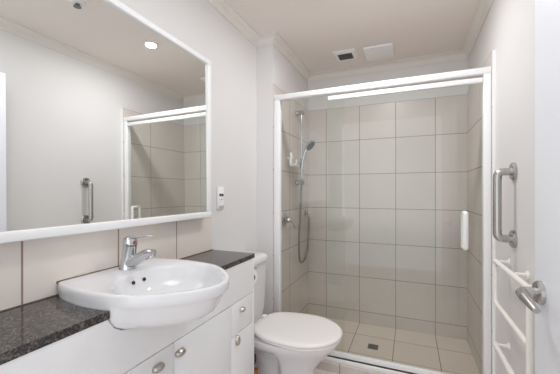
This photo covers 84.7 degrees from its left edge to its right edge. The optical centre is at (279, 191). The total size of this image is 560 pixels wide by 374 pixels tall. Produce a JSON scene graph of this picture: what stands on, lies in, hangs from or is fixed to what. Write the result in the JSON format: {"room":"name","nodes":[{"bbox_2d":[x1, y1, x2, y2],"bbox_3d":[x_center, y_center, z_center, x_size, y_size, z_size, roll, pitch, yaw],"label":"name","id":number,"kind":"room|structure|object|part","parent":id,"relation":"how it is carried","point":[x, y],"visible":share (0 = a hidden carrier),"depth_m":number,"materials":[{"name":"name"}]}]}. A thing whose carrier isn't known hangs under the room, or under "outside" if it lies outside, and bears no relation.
{"room":"bathroom","nodes":[
{"label":"bathroom","id":0,"kind":"room"},
{"bbox_2d":[0,0,255,329],"bbox_3d":[-0.788,0.032,0.854,0.108,2.236,2.957,0,0,23],"label":"wall","id":1,"kind":"structure","parent":0,"point":[197,24],"depth_m":1.62,"materials":[{"name":"white paint"}]},
{"bbox_2d":[0,0,210,243],"bbox_3d":[-0.631,-0.275,1.021,0.049,0.815,1.287,0,0,23],"label":"wall mirror","id":2,"kind":"object","parent":1,"relation":"attached to","point":[105,114],"visible":1,"depth_m":1.02,"materials":[{"name":"white mirror"}]},
{"bbox_2d":[217,187,223,208],"bbox_3d":[-0.341,0.036,1.769,0.016,0.128,0.062,0,0,23],"label":"switch","id":3,"kind":"object","parent":1,"relation":"attached to","point":[220,190],"visible":1,"depth_m":1.76,"materials":[{"name":"white plastic"}]},
{"bbox_2d":[206,0,493,81],"bbox_3d":[0.068,-1.059,0.925,1.428,0.054,3.757,0,0,23],"label":"trim","id":4,"kind":"structure","parent":1,"relation":"attached to","point":[223,7],"depth_m":2.32,"materials":[{"name":"paint"}]},
{"bbox_2d":[256,44,307,314],"bbox_3d":[0.020,0.032,2.606,0.228,2.236,0.900,0,0,23],"label":"wall pier","id":5,"kind":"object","parent":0,"point":[272,67],"visible":0.29,"depth_m":2.17,"materials":[{"name":"white paint"}]},
{"bbox_2d":[273,84,307,313],"bbox_3d":[0.107,0.198,2.512,0.006,1.904,0.792,0,0,23],"label":"wall tiles","id":6,"kind":"structure","parent":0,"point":[294,273],"depth_m":2.51,"materials":[{"name":"beige tile"}]},
{"bbox_2d":[282,213,295,228],"bbox_3d":[0.070,0.224,2.325,0.070,0.124,0.125,0,0,23],"label":"shower mixer","id":7,"kind":"object","parent":6,"relation":"attached to","point":[285,219],"visible":1,"depth_m":2.30,"materials":[{"name":"silver metal"}]},
{"bbox_3d":[0.038,0.212,2.325,0.012,0.100,0.100,0,0,23],"label":"wall plate","id":8,"kind":"part","parent":7,"relation":"part of","materials":[{"name":"silver metal"}]},
{"bbox_3d":[0.064,0.212,2.313,0.046,0.052,0.052,0,0,23],"label":"knob","id":9,"kind":"part","parent":7,"relation":"part of","materials":[{"name":"silver metal"}]},
{"bbox_2d":[288,110,304,185],"bbox_3d":[0.133,-0.364,2.443,0.073,0.629,0.294,0,0,17],"label":"slide rail","id":10,"kind":"object","parent":6,"relation":"attached to","point":[301,112],"visible":0.81,"depth_m":2.54,"materials":[{"name":"silver metal"}]},
{"bbox_3d":[0.132,-0.242,2.419,0.070,0.106,0.249,0,0,20],"label":"hook arm","id":11,"kind":"part","parent":10,"relation":"part of","materials":[{"name":"white plastic"}]},
{"bbox_2d":[300,140,314,178],"bbox_3d":[0.230,-0.260,2.491,0.119,0.311,0.086,0,0,-9],"label":"shower","id":12,"kind":"object","parent":10,"relation":"attached to","point":[310,144],"visible":1,"depth_m":2.50,"materials":[{"name":"silver metal"}]},
{"bbox_2d":[298,179,309,263],"bbox_3d":[0.204,0.253,2.635,0.042,0.715,0.316,0,0,18],"label":"shower hose","id":13,"kind":"object","parent":12,"relation":"hanging from","point":[301,180],"visible":1,"depth_m":2.51,"materials":[{"name":"grey metal"}]},
{"bbox_3d":[0.251,-0.371,2.491,0.058,0.064,0.083,0,0,23],"label":"spray plate","id":14,"kind":"part","parent":12,"relation":"part of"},
{"bbox_2d":[316,360,384,373],"bbox_3d":[0.552,1.122,1.911,1.282,0.056,0.090,0,0,23],"label":"trim","id":15,"kind":"structure","parent":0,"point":[325,365],"depth_m":1.93,"materials":[{"name":"tile"}]},
{"bbox_2d":[274,66,491,373],"bbox_3d":[0.551,0.210,1.909,1.280,1.766,0.096,0,0,23],"label":"shower door frame","id":16,"kind":"structure","parent":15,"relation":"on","point":[378,365],"depth_m":1.79,"materials":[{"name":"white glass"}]},
{"bbox_3d":[0.555,-0.655,1.918,1.280,0.035,0.051,0,0,23],"label":"header rail","id":17,"kind":"part","parent":16,"relation":"part of","materials":[{"name":"white metal"}]},
{"bbox_3d":[0.711,1.048,1.842,0.858,0.032,0.020,0,0,23],"label":"door rail","id":18,"kind":"part","parent":16,"relation":"part of","materials":[{"name":"white metal"}]},
{"bbox_3d":[0.711,-0.609,1.843,0.858,0.027,0.020,0,0,23],"label":"door rail","id":19,"kind":"part","parent":16,"relation":"part of","materials":[{"name":"white metal"}]},
{"bbox_3d":[1.036,0.214,1.731,0.026,0.214,0.045,0,0,23],"label":"handle","id":20,"kind":"part","parent":16,"relation":"part of","materials":[{"name":"white plastic"}]},
{"bbox_3d":[1.016,0.214,1.685,0.026,0.214,0.045,0,0,23],"label":"handle","id":21,"kind":"part","parent":16,"relation":"part of","materials":[{"name":"white plastic"}]},
{"bbox_2d":[226,0,479,72],"bbox_3d":[0.087,-1.136,0.972,1.628,0.100,3.857,0,0,23],"label":"ceiling","id":22,"kind":"structure","parent":0,"point":[313,30],"depth_m":2.00,"materials":[{"name":"paint"}]},
{"bbox_2d":[332,48,358,61],"bbox_3d":[0.520,-1.080,2.435,0.173,0.010,0.180,0,0,23],"label":"ceiling vent","id":23,"kind":"object","parent":22,"relation":"in","point":[348,54],"visible":1,"depth_m":2.42,"materials":[{"name":"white plastic"}]},
{"bbox_2d":[338,53,353,59],"bbox_3d":[0.524,-1.079,2.450,0.112,0.003,0.109,0,0,23],"label":"grille","id":24,"kind":"object","parent":23,"relation":"attached to","point":[342,56],"depth_m":2.45,"materials":[{"name":"black plastic"}]},
{"bbox_2d":[363,42,394,61],"bbox_3d":[0.767,-1.076,2.370,0.211,0.020,0.238,0,0,23],"label":"access panel","id":25,"kind":"object","parent":22,"relation":"attached to","point":[382,51],"visible":1,"depth_m":2.34,"materials":[{"name":"white plastic"}]},
{"bbox_2d":[308,58,467,110],"bbox_3d":[0.880,0.032,2.676,1.300,2.236,0.100,0,0,23],"label":"wall","id":26,"kind":"structure","parent":0,"point":[315,103],"depth_m":2.60,"materials":[{"name":"white paint"}]},
{"bbox_2d":[308,94,466,339],"bbox_3d":[0.859,0.198,2.627,1.300,1.904,0.006,0,0,23],"label":"wall tiles","id":27,"kind":"structure","parent":26,"relation":"attached to","point":[387,182],"depth_m":2.60,"materials":[{"name":"beige tile"}]},
{"bbox_2d":[313,317,478,373],"bbox_3d":[0.087,1.200,0.972,1.628,0.100,3.857,0,0,23],"label":"floor","id":28,"kind":"structure","parent":0,"point":[422,350],"depth_m":2.25,"materials":[{"name":"tile"}]},
{"bbox_2d":[0,258,253,373],"bbox_3d":[-0.513,0.746,1.013,0.288,0.808,1.364,0,0,23],"label":"vanity cabinet","id":29,"kind":"object","parent":28,"relation":"on","point":[221,341],"visible":0.93,"depth_m":1.04,"materials":[{"name":"paint"}]},
{"bbox_2d":[0,294,109,364],"bbox_3d":[-0.677,0.330,0.642,0.261,0.025,0.554,0,0,23],"label":"countertop","id":30,"kind":"structure","parent":29,"relation":"on","point":[26,328],"depth_m":0.75,"materials":[{"name":"stone"}]},
{"bbox_2d":[57,258,229,328],"bbox_3d":[-0.394,0.340,1.024,0.484,0.126,0.433,0,0,23],"label":"washbasin","id":31,"kind":"object","parent":30,"relation":"in","point":[159,292],"visible":0.96,"depth_m":0.91,"materials":[{"name":"white ceramic"}]},
{"bbox_2d":[119,235,156,269],"bbox_3d":[-0.509,0.217,1.098,0.156,0.129,0.060,0,0,23],"label":"mixer tap","id":32,"kind":"object","parent":31,"relation":"on","point":[130,259],"visible":1,"depth_m":1.09,"materials":[{"name":"silver metal"}]},
{"bbox_3d":[-0.500,0.240,1.094,0.130,0.080,0.050,0,0,23],"label":"spout","id":33,"kind":"part","parent":32,"relation":"part of","materials":[{"name":"silver metal"}]},
{"bbox_3d":[-0.489,0.162,1.089,0.101,0.019,0.020,0,0,23],"label":"lever","id":34,"kind":"part","parent":32,"relation":"part of","materials":[{"name":"silver metal"}]},
{"bbox_3d":[-0.442,0.779,0.888,0.018,0.522,0.364,0,0,23],"label":"cabinet door","id":35,"kind":"part","parent":29,"relation":"part of","materials":[{"name":"paint"}]},
{"bbox_3d":[-0.382,0.562,0.979,0.021,0.026,0.044,0,0,23],"label":"pull handle","id":36,"kind":"part","parent":29,"relation":"part of","materials":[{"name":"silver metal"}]},
{"bbox_3d":[-0.343,0.562,1.072,0.021,0.026,0.044,0,0,23],"label":"pull handle","id":37,"kind":"part","parent":29,"relation":"part of","materials":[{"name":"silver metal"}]},
{"bbox_3d":[-0.299,0.779,1.225,0.018,0.522,0.364,0,0,23],"label":"cabinet door","id":38,"kind":"part","parent":29,"relation":"part of","materials":[{"name":"paint"}]},
{"bbox_2d":[180,249,254,269],"bbox_3d":[-0.338,0.330,1.441,0.261,0.025,0.442,0,0,23],"label":"countertop","id":39,"kind":"structure","parent":29,"relation":"on","point":[225,260],"depth_m":1.49,"materials":[{"name":"stone"}]},
{"bbox_3d":[-0.193,0.692,1.426,0.021,0.046,0.024,0,0,23],"label":"pull handle","id":40,"kind":"part","parent":29,"relation":"part of","materials":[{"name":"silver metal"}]},
{"bbox_3d":[-0.189,0.591,1.486,0.018,0.147,0.199,0,0,23],"label":"drawer","id":41,"kind":"part","parent":29,"relation":"part of","materials":[{"name":"paint"}]},
{"bbox_3d":[-0.189,0.854,1.486,0.018,0.372,0.199,0,0,23],"label":"cabinet door","id":42,"kind":"part","parent":29,"relation":"part of","materials":[{"name":"paint"}]},
{"bbox_3d":[-0.260,0.746,1.637,0.267,0.808,0.018,0,0,23],"label":"panel","id":43,"kind":"part","parent":29,"relation":"part of","materials":[{"name":"paint"}]},
{"bbox_2d":[245,251,341,373],"bbox_3d":[0.021,0.774,1.778,0.673,0.752,0.406,0,0,23],"label":"toilet","id":44,"kind":"object","parent":28,"relation":"on","point":[284,342],"visible":0.73,"depth_m":1.68,"materials":[{"name":"white ceramic"}]},
{"bbox_3d":[-0.211,0.419,1.876,0.169,0.043,0.356,0,0,23],"label":"cistern lid","id":45,"kind":"part","parent":44,"relation":"part of","materials":[{"name":"white ceramic"}]},
{"bbox_3d":[0.106,0.774,1.742,0.488,0.022,0.406,0,0,23],"label":"lid","id":46,"kind":"part","parent":44,"relation":"part of","materials":[{"name":"white plastic"}]},
{"bbox_2d":[367,344,378,349],"bbox_3d":[0.688,1.148,2.274,0.072,0.003,0.072,0,0,23],"label":"floor drain","id":47,"kind":"object","parent":28,"relation":"on","point":[370,346],"visible":1,"depth_m":2.27,"materials":[{"name":"metal"}]},
{"bbox_2d":[468,0,534,373],"bbox_3d":[0.791,0.032,0.673,0.100,2.236,3.857,0,0,23],"label":"wall","id":48,"kind":"structure","parent":0,"point":[508,28],"depth_m":1.33,"materials":[{"name":"white paint"}]},
{"bbox_2d":[467,52,491,373],"bbox_3d":[1.294,0.198,2.004,0.012,1.904,0.801,0,0,23],"label":"wall tiles","id":49,"kind":"structure","parent":48,"relation":"attached to","point":[474,95],"depth_m":2.06,"materials":[{"name":"beige tile"}]},
{"bbox_2d":[492,49,494,373],"bbox_3d":[1.137,0.198,1.633,0.012,1.904,0.006,0,0,23],"label":"trim","id":50,"kind":"structure","parent":48,"relation":"attached to","point":[493,51],"depth_m":1.63,"materials":[{"name":"white paint"}]},
{"bbox_2d":[493,162,516,247],"bbox_3d":[0.976,0.059,1.341,0.079,0.370,0.078,0,0,23],"label":"grab bar","id":51,"kind":"object","parent":48,"relation":"attached to","point":[511,171],"visible":1,"depth_m":1.33,"materials":[{"name":"metal"}]},
{"bbox_2d":[492,258,533,373],"bbox_3d":[0.927,0.626,1.204,0.063,0.648,0.477,0,0,23],"label":"towel rail","id":52,"kind":"object","parent":48,"relation":"attached to","point":[528,340],"visible":1,"depth_m":1.17,"materials":[{"name":"white metal"}]},
{"bbox_3d":[0.821,0.629,1.010,0.021,0.642,0.021,0,0,23],"label":"post","id":53,"kind":"part","parent":52,"relation":"part of","materials":[{"name":"white metal"}]},
{"bbox_2d":[515,0,559,373],"bbox_3d":[0.546,0.206,0.508,0.099,1.872,0.761,0,0,23],"label":"room door","id":54,"kind":"structure","parent":48,"relation":"in","point":[545,290],"depth_m":0.77,"materials":[{"name":"white paint"}]},
{"bbox_3d":[0.633,0.271,0.774,0.051,0.032,0.128,0,0,23],"label":"lever","id":55,"kind":"part","parent":54,"relation":"part of","materials":[{"name":"metal"}]},
{"bbox_3d":[0.575,0.206,0.495,0.036,1.872,0.761,0,0,23],"label":"door","id":56,"kind":"part","parent":54,"relation":"part of","materials":[{"name":"white paint"}]},
{"bbox_3d":[-0.172,0.428,1.651,0.082,0.061,0.076,0,0,23],"label":"holder","id":57,"kind":"object","parent":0,"visible":0},
{"bbox_2d":[254,270,256,283],"bbox_3d":[-0.169,0.459,1.653,0.069,0.076,0.076,0,0,23],"label":"toilet roll","id":58,"kind":"object","parent":57,"relation":"hanging from","point":[255,272],"visible":0.23,"depth_m":1.65,"materials":[{"name":"paper"}]}
]}

